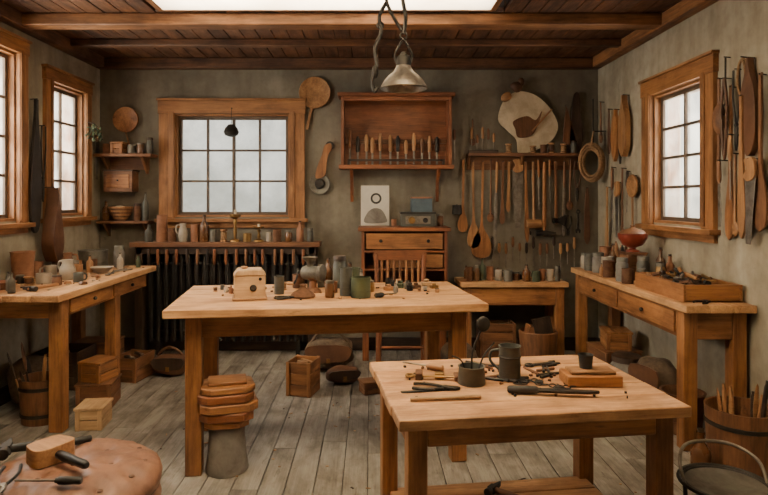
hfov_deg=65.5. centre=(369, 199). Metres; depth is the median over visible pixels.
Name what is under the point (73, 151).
window
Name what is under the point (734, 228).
wooden spoon
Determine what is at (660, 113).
window
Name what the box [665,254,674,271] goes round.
glass bottle
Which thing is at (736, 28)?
wall
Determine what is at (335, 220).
wall
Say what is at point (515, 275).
glass jar
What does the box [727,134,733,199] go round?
chisel
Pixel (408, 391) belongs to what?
ruler
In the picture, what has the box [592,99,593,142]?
rod
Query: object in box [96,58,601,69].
trim
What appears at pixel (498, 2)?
skylight frame
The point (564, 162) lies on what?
file
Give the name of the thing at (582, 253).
storage jar
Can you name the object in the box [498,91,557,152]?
animal hide
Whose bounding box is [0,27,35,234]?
window
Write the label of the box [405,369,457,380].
clamp
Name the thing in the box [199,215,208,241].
glass bottle
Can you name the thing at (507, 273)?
tin can
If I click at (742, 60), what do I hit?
rope loop
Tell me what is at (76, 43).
ceiling beam
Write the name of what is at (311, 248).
window bench
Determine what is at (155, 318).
radiator
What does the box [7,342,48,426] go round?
bucket
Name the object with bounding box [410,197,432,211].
box
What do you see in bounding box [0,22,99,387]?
wall
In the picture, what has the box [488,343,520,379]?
enamel mug
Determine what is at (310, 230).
glass jar
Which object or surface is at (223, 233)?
thread spool
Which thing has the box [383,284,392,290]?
block
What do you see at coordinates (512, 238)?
chisel
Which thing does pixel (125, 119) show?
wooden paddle
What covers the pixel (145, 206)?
glass bottle
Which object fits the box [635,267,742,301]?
tray
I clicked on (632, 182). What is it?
wooden spoon
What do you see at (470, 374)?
pot
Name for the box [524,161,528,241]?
baton
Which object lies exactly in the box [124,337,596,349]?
baseboard
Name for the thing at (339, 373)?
leather satchel
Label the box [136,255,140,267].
glass bottle
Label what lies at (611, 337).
wooden box
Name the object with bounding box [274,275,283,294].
tin can
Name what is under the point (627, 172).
chisel
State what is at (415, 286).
block
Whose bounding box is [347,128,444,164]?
chisel
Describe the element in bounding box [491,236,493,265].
screwdriver
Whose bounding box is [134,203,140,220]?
glass jar
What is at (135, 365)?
wooden box
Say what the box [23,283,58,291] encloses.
hammer
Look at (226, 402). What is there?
blocks
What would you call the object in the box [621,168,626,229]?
wooden spoon
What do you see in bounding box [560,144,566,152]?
thread spool
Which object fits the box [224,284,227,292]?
glass bottle
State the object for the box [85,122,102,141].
sprig
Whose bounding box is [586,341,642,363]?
wooden crate
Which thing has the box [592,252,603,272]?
storage jar
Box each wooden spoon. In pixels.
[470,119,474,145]
[487,159,493,221]
[566,159,572,209]
[599,101,603,142]
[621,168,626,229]
[626,174,637,224]
[731,153,744,235]
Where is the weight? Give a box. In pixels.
[291,284,314,298]
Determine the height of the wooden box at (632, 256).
0.216 m
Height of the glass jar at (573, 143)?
0.120 m
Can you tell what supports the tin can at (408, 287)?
on the table at (208, 315)
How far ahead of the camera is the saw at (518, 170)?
5.92 m
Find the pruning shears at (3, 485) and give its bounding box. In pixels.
[0,463,22,494]
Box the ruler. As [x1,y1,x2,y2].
[400,390,448,392]
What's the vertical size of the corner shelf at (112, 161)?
0.190 m
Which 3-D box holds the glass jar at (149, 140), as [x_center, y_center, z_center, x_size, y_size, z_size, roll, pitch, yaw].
[-2.160,-0.531,5.860,0.060,0.160,0.060,0,0,0]
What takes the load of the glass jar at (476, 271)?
on the workbench at (550, 294)
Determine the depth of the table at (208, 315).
3.33 m
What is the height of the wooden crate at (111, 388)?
0.186 m
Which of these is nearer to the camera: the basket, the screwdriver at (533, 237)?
the basket
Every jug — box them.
[57,259,75,279]
[61,252,78,263]
[175,223,187,241]
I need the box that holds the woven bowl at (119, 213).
[108,205,133,220]
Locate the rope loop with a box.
[736,56,746,94]
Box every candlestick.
[229,210,240,241]
[253,224,264,241]
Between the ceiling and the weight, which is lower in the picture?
the weight
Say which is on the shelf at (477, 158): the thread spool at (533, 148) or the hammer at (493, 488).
the thread spool at (533, 148)
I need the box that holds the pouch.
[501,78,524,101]
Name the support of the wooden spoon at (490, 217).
hanging from the wall at (335, 220)
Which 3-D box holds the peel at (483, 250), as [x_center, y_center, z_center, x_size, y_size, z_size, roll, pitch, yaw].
[1.103,0.091,5.938,0.200,0.978,0.060,0,0,0]
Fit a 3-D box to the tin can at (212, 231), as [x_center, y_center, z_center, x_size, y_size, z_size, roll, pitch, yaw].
[-1.520,0.344,5.790,0.063,0.120,0.063,0,0,-7]
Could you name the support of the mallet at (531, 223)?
hanging from the shelf at (477, 158)
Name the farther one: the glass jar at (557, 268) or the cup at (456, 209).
the cup at (456, 209)
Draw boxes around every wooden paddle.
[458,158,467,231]
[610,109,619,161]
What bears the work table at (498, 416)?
on the floor
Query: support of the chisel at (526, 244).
attached to the wall at (335, 220)
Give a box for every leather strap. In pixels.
[584,187,589,243]
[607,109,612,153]
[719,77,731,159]
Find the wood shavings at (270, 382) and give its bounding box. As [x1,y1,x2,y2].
[160,382,641,492]
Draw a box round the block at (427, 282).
[421,279,431,286]
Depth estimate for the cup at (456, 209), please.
5.87 m
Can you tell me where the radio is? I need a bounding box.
[399,212,435,226]
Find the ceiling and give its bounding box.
[0,0,681,57]
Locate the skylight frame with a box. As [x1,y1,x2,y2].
[146,0,502,10]
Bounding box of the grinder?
[286,256,326,292]
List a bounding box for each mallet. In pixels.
[26,434,89,468]
[526,161,542,227]
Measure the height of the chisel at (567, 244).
0.219 m
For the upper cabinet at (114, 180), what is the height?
0.215 m
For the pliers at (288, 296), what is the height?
0.016 m
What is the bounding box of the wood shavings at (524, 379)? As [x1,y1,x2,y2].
[403,360,627,398]
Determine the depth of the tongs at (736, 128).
3.66 m
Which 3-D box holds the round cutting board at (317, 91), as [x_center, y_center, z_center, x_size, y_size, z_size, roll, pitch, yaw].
[-0.550,-0.964,5.943,0.319,0.530,0.024,0,0,0]
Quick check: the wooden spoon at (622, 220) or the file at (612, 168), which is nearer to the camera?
the wooden spoon at (622, 220)
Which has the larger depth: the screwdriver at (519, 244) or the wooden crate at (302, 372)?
the screwdriver at (519, 244)
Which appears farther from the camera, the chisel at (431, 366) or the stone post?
the stone post
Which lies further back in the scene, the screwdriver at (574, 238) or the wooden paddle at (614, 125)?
the screwdriver at (574, 238)
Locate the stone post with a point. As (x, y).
(227, 457)
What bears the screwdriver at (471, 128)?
on the shelf at (477, 158)
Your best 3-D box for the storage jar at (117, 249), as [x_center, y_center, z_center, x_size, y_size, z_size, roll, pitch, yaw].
[-2.240,0.504,5.330,0.090,0.190,0.090,0,0,0]
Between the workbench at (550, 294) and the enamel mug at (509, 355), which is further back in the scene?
the workbench at (550, 294)
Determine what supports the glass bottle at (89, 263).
on the workbench at (56, 304)
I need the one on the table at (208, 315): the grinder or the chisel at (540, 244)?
the grinder
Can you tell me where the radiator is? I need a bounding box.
[149,254,305,354]
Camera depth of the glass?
4.29 m
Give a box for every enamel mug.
[39,265,56,275]
[73,272,87,282]
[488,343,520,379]
[495,270,503,280]
[539,269,546,280]
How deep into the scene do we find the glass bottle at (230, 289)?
3.69 m
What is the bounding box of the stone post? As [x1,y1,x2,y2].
[205,427,248,478]
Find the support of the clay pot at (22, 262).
on the workbench at (56, 304)
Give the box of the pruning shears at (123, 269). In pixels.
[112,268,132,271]
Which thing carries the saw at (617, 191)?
attached to the wall at (736, 28)
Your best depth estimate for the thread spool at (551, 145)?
5.84 m
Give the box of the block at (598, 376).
[559,366,622,386]
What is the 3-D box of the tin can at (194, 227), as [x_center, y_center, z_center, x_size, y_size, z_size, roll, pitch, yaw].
[-1.700,0.319,5.800,0.084,0.170,0.084,0,0,8]
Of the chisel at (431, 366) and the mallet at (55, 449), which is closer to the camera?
the mallet at (55, 449)
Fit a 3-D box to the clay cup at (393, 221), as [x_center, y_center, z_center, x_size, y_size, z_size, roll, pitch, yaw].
[0.230,0.219,5.750,0.052,0.070,0.052,0,0,-35]
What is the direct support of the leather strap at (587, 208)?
attached to the wall at (335, 220)
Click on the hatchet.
(562, 220)
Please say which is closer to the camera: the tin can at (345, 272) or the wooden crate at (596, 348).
the tin can at (345, 272)
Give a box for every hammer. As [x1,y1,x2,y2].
[0,437,34,460]
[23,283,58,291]
[484,481,518,494]
[536,161,555,235]
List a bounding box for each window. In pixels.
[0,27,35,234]
[40,64,96,226]
[154,98,307,227]
[635,50,720,242]
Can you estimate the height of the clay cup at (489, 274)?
0.130 m
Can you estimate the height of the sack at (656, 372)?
0.365 m
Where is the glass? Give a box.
[153,0,495,9]
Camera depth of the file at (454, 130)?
5.93 m
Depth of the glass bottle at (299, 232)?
5.77 m
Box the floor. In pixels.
[0,350,705,494]
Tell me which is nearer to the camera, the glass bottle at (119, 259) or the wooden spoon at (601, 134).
the glass bottle at (119, 259)
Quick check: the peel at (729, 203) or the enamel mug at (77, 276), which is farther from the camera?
the enamel mug at (77, 276)
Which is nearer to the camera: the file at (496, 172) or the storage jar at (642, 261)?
the storage jar at (642, 261)
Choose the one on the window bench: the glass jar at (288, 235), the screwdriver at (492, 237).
the glass jar at (288, 235)
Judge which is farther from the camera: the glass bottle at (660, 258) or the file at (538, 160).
the file at (538, 160)
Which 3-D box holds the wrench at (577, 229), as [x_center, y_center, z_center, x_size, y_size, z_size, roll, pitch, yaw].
[2.071,0.212,5.941,0.041,0.238,0.041,0,0,42]
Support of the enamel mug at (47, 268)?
on the workbench at (56, 304)
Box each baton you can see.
[499,161,504,223]
[506,161,509,211]
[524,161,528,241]
[605,187,610,245]
[737,95,744,238]
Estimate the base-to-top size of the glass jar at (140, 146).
0.110 m
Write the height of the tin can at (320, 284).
0.079 m
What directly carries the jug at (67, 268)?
on the workbench at (56, 304)
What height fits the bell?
0.289 m
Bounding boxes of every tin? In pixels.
[351,276,370,298]
[352,267,359,275]
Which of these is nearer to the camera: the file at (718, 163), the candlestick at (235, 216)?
the file at (718, 163)
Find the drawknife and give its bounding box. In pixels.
[507,385,599,394]
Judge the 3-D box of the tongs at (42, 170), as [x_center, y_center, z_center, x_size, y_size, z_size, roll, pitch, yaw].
[-2.650,-0.295,4.821,0.073,0.626,0.071,0,0,-32]
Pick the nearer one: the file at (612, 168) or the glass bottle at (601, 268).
the glass bottle at (601, 268)
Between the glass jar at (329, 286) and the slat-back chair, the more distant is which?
the slat-back chair
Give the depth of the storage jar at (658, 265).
4.34 m
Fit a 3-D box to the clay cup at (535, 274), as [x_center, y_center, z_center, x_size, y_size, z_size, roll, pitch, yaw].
[1.547,0.711,5.563,0.077,0.097,0.077,0,0,32]
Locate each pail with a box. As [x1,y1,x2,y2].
[77,249,108,269]
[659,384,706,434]
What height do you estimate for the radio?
0.138 m
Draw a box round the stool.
[0,438,162,494]
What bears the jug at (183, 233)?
on the window bench
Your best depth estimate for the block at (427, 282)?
4.00 m
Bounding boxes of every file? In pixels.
[453,129,455,159]
[493,161,497,249]
[537,159,539,209]
[562,161,565,235]
[611,167,615,231]
[716,160,727,226]
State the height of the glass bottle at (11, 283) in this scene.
0.132 m
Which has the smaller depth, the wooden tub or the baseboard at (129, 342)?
the wooden tub
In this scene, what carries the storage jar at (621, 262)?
on the workbench at (690, 322)
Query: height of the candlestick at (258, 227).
0.170 m
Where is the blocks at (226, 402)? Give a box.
[197,374,257,430]
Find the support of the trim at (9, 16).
attached to the wall at (33, 333)
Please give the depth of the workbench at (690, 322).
3.59 m
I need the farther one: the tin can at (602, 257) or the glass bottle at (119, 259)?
the glass bottle at (119, 259)
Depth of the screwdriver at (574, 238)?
5.94 m
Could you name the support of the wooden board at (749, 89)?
hanging from the wall at (736, 28)
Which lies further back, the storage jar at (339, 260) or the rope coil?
the rope coil
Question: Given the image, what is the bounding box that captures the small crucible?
[578,352,593,368]
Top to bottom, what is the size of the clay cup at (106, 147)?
0.100 m
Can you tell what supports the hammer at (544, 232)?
attached to the wall at (335, 220)
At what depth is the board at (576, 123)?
5.93 m
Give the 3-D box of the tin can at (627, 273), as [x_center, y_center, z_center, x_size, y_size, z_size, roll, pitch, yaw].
[1.910,0.564,4.430,0.084,0.110,0.084,0,0,-4]
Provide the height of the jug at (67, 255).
0.170 m
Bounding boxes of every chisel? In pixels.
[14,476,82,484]
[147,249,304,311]
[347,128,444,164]
[402,361,443,370]
[498,242,500,266]
[511,237,513,261]
[525,242,527,263]
[539,242,541,268]
[548,159,550,201]
[552,237,554,258]
[566,242,568,263]
[625,171,630,211]
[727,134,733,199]
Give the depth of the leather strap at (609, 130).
5.59 m
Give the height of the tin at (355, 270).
0.150 m
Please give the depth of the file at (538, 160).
5.92 m
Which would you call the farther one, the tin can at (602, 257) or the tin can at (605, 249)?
the tin can at (605, 249)
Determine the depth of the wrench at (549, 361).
2.70 m
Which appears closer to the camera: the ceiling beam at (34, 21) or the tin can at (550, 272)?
the ceiling beam at (34, 21)
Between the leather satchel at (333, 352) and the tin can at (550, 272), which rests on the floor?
the leather satchel at (333, 352)
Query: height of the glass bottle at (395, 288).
0.060 m
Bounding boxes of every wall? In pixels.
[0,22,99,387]
[100,70,597,352]
[598,0,767,398]
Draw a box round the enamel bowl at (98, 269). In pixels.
[90,266,113,273]
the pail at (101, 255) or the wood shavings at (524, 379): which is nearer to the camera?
the wood shavings at (524, 379)
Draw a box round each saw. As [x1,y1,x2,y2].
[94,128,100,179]
[513,159,523,227]
[614,181,620,237]
[743,157,757,244]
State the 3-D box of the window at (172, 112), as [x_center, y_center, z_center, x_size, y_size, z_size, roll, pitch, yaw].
[-1.375,-0.366,6.032,1.510,1.288,0.275,0,0,0]
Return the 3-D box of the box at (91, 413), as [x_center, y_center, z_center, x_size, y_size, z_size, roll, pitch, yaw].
[-1.840,1.427,3.980,0.186,0.146,0.218,0,0,-6]
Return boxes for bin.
[518,316,557,356]
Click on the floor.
(150, 408)
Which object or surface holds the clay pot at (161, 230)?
on the window bench
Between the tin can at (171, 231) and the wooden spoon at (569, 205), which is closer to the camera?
the tin can at (171, 231)
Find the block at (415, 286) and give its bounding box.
[413,282,420,288]
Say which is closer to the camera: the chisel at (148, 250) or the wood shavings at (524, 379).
the wood shavings at (524, 379)
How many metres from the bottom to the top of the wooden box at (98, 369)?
0.146 m
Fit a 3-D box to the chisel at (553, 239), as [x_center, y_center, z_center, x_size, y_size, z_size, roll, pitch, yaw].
[1.832,0.475,5.950,0.030,0.225,0.030,0,0,45]
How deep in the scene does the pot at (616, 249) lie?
4.83 m
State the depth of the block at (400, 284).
3.92 m
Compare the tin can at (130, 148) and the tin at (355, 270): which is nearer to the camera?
the tin at (355, 270)
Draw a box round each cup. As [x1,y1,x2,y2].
[33,261,43,276]
[35,272,51,284]
[103,143,109,152]
[334,281,337,292]
[391,219,396,225]
[452,204,461,213]
[486,266,493,280]
[532,271,539,281]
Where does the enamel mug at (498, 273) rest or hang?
on the workbench at (550, 294)
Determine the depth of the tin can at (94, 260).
5.02 m
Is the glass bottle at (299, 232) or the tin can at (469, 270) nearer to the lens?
the tin can at (469, 270)
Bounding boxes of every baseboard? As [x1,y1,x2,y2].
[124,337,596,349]
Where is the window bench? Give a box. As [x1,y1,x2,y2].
[129,241,321,349]
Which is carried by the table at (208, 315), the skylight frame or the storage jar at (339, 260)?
the storage jar at (339, 260)
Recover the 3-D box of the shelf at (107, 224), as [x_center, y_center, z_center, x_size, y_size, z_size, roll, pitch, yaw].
[-2.410,0.282,5.883,0.500,0.155,0.170,0,0,0]
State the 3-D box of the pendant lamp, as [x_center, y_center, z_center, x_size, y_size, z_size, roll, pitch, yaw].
[0.192,-1.009,3.450,0.274,0.781,0.274,0,0,45]
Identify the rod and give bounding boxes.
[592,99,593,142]
[723,56,730,115]
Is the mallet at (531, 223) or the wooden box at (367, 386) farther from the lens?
the mallet at (531, 223)
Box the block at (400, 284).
[397,280,403,287]
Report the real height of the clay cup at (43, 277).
0.075 m
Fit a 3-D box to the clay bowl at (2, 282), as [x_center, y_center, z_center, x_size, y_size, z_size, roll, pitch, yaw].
[-2.480,0.574,4.020,0.176,0.050,0.176,0,0,-26]
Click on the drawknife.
(523, 389)
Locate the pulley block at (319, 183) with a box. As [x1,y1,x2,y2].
[309,141,333,193]
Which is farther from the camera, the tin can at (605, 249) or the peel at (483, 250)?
the peel at (483, 250)
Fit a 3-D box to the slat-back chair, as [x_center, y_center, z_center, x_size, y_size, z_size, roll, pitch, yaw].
[0.270,0.975,5.139,0.480,1.050,0.499,0,0,0]
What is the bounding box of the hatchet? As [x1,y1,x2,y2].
[552,161,566,225]
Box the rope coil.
[578,131,605,181]
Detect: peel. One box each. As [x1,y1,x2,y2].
[467,161,479,247]
[471,161,490,257]
[725,85,736,239]
[753,72,767,230]
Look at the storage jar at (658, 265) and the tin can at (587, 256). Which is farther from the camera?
the tin can at (587, 256)
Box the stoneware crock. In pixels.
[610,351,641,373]
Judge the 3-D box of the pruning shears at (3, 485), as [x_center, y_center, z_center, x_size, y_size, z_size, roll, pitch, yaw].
[-1.356,1.042,2.219,0.081,0.016,0.259,0,0,-20]
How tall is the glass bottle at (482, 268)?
0.208 m
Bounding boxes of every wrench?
[524,360,559,366]
[575,209,580,232]
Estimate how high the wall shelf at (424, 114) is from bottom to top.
1.054 m
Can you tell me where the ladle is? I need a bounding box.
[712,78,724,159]
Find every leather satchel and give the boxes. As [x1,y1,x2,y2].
[304,334,353,368]
[326,365,360,382]
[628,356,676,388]
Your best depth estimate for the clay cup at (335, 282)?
3.72 m
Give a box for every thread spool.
[23,276,32,285]
[220,229,227,241]
[505,144,511,152]
[530,146,535,152]
[548,143,554,152]
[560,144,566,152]
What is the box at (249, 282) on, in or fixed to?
on the table at (208, 315)
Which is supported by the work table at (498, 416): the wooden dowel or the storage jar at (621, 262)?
the wooden dowel
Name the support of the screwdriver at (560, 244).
attached to the wall at (335, 220)
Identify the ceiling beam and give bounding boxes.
[22,13,661,29]
[70,39,620,47]
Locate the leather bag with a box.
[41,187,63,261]
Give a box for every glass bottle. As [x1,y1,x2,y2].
[7,273,15,293]
[86,255,92,272]
[102,200,109,220]
[117,253,122,268]
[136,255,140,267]
[142,192,148,220]
[145,224,152,241]
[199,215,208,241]
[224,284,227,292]
[229,285,232,293]
[296,221,303,241]
[324,258,332,285]
[393,283,397,292]
[479,258,485,280]
[522,264,530,281]
[599,263,602,275]
[608,243,616,271]
[655,247,665,267]
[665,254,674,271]
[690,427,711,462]
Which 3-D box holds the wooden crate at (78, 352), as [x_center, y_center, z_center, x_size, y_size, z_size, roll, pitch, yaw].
[-2.470,1.345,4.860,0.340,0.311,0.338,0,0,0]
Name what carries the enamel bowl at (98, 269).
on the workbench at (56, 304)
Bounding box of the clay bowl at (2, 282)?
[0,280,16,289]
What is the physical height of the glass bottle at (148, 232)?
0.170 m
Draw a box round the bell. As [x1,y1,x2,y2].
[224,108,238,136]
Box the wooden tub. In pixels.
[703,380,767,477]
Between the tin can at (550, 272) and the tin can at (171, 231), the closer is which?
the tin can at (550, 272)
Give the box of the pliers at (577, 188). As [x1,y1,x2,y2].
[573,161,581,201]
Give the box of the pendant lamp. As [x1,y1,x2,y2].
[371,0,426,92]
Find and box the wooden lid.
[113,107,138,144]
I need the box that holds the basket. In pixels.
[151,346,184,375]
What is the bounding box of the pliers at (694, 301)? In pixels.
[692,300,710,303]
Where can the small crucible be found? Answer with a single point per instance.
(585, 359)
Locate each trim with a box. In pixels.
[0,2,103,66]
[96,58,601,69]
[593,0,718,66]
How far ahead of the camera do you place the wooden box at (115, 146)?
5.79 m
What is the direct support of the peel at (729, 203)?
attached to the wall at (736, 28)
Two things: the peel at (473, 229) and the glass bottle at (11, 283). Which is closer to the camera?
the glass bottle at (11, 283)
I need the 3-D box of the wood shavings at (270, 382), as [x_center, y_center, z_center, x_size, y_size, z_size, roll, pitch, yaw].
[0.082,1.498,3.818,3.240,0.003,2.349,0,0,0]
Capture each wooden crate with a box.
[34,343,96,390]
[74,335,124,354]
[74,373,121,407]
[286,354,319,397]
[476,319,515,357]
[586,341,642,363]
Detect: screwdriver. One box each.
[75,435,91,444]
[374,292,396,297]
[468,127,497,152]
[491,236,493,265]
[518,243,520,263]
[532,236,534,265]
[559,243,561,269]
[573,236,575,266]
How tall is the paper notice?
0.396 m
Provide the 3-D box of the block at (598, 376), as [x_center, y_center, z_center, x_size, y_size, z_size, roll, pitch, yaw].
[0.900,0.719,2.440,0.220,0.060,0.120,0,0,0]
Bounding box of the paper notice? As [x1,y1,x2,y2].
[361,186,388,224]
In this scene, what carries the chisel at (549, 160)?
attached to the wall at (335, 220)
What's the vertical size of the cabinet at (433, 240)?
1.245 m
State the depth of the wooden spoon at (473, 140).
5.93 m
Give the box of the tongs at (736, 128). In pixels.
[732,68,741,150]
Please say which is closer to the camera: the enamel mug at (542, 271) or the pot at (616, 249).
the pot at (616, 249)
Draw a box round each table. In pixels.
[162,281,488,476]
[370,355,690,494]
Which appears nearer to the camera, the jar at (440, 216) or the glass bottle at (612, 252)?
the glass bottle at (612, 252)
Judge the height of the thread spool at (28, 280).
0.061 m
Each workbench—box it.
[0,266,155,432]
[454,277,568,354]
[571,267,756,450]
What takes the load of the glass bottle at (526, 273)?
on the workbench at (550, 294)
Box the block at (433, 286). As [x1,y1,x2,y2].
[429,283,437,288]
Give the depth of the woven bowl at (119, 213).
5.82 m
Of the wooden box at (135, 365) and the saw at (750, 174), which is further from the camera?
the wooden box at (135, 365)
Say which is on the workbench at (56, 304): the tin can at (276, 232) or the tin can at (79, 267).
the tin can at (79, 267)
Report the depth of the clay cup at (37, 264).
4.62 m
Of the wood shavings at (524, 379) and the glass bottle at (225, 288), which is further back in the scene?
the glass bottle at (225, 288)
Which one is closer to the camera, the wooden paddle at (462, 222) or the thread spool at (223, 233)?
the thread spool at (223, 233)
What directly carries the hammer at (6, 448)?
on the stool
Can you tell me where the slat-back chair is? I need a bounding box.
[373,250,426,361]
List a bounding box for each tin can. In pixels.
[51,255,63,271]
[74,264,82,271]
[91,259,97,265]
[127,144,135,152]
[167,228,175,241]
[191,224,198,241]
[210,229,216,241]
[266,232,271,241]
[273,229,281,241]
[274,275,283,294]
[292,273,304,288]
[317,282,323,287]
[340,267,352,295]
[385,278,390,285]
[406,285,412,290]
[466,267,472,280]
[504,270,512,281]
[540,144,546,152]
[547,269,553,280]
[584,253,592,270]
[599,246,610,255]
[601,256,613,266]
[603,260,614,277]
[621,268,632,283]
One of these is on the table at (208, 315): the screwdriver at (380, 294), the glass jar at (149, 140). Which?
the screwdriver at (380, 294)
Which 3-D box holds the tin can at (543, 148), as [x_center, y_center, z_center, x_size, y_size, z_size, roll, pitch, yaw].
[1.700,-0.501,5.850,0.063,0.080,0.063,0,0,-31]
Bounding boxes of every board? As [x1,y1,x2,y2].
[299,77,330,129]
[563,105,575,144]
[569,92,582,152]
[618,94,630,156]
[741,57,757,155]
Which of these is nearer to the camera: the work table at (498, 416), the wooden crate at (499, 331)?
the work table at (498, 416)
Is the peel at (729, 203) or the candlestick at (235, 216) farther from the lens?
the candlestick at (235, 216)
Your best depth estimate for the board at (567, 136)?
5.93 m
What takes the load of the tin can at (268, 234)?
on the window bench
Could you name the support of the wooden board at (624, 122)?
attached to the wall at (736, 28)
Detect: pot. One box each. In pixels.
[9,250,35,278]
[156,215,167,241]
[243,233,251,241]
[451,316,494,386]
[614,241,627,256]
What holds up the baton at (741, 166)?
attached to the wall at (736, 28)
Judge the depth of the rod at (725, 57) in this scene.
3.77 m
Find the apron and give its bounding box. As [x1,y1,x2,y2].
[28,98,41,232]
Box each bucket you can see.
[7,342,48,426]
[676,439,767,494]
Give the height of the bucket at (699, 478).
0.481 m
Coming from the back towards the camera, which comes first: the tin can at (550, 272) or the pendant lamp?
the tin can at (550, 272)
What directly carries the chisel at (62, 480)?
on the stool
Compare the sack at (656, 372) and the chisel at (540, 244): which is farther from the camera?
the chisel at (540, 244)
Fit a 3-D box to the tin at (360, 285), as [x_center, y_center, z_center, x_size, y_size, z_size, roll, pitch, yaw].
[-0.055,0.519,3.560,0.122,0.120,0.122,0,0,-42]
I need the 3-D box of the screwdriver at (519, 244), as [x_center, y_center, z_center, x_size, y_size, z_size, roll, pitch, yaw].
[1.492,0.528,5.950,0.030,0.211,0.030,0,0,45]
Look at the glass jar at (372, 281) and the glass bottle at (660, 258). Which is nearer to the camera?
the glass jar at (372, 281)
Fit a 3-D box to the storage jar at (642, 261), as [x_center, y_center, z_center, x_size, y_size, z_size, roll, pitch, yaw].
[2.040,0.519,4.460,0.090,0.200,0.090,0,0,0]
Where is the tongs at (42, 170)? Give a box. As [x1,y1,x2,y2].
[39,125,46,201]
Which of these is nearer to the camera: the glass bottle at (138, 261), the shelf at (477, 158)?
the glass bottle at (138, 261)
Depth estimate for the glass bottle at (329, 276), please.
3.98 m
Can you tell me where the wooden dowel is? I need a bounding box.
[410,395,480,400]
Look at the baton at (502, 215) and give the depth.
5.91 m
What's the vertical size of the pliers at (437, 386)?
0.016 m
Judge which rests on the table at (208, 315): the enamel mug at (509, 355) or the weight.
the weight
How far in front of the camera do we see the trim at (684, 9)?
4.63 m
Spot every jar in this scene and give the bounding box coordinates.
[15,274,24,283]
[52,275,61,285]
[114,245,124,267]
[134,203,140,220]
[137,143,144,152]
[147,137,152,153]
[285,230,291,241]
[307,228,312,241]
[325,280,333,297]
[333,255,346,287]
[371,280,373,291]
[437,214,442,225]
[474,265,479,280]
[512,272,519,280]
[555,266,559,280]
[571,141,576,152]
[581,252,587,268]
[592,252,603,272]
[616,257,627,281]
[637,256,649,271]
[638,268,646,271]
[655,262,665,271]
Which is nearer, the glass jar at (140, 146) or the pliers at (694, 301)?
the pliers at (694, 301)
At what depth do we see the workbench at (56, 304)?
3.91 m
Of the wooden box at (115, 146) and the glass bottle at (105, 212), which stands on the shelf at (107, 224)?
the glass bottle at (105, 212)
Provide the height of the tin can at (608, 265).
0.130 m
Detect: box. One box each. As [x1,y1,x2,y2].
[73,397,113,431]
[77,355,119,383]
[109,141,128,152]
[120,349,154,382]
[232,266,266,300]
[358,377,379,395]
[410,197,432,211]
[599,326,632,350]
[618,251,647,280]
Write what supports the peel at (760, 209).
attached to the wall at (736, 28)
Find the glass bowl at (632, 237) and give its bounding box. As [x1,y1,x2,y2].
[617,225,647,251]
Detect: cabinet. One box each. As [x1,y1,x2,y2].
[102,170,139,191]
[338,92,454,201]
[358,226,450,360]
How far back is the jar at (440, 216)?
5.76 m
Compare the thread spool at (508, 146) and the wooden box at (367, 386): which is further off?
the thread spool at (508, 146)
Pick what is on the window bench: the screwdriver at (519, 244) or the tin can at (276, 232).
the tin can at (276, 232)
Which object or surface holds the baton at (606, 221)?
attached to the wall at (736, 28)
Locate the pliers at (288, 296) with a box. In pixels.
[274,295,293,299]
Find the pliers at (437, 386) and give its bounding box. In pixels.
[412,382,459,390]
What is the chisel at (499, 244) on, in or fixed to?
attached to the wall at (335, 220)
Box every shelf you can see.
[93,153,157,173]
[96,221,153,235]
[466,153,578,169]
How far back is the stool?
2.34 m

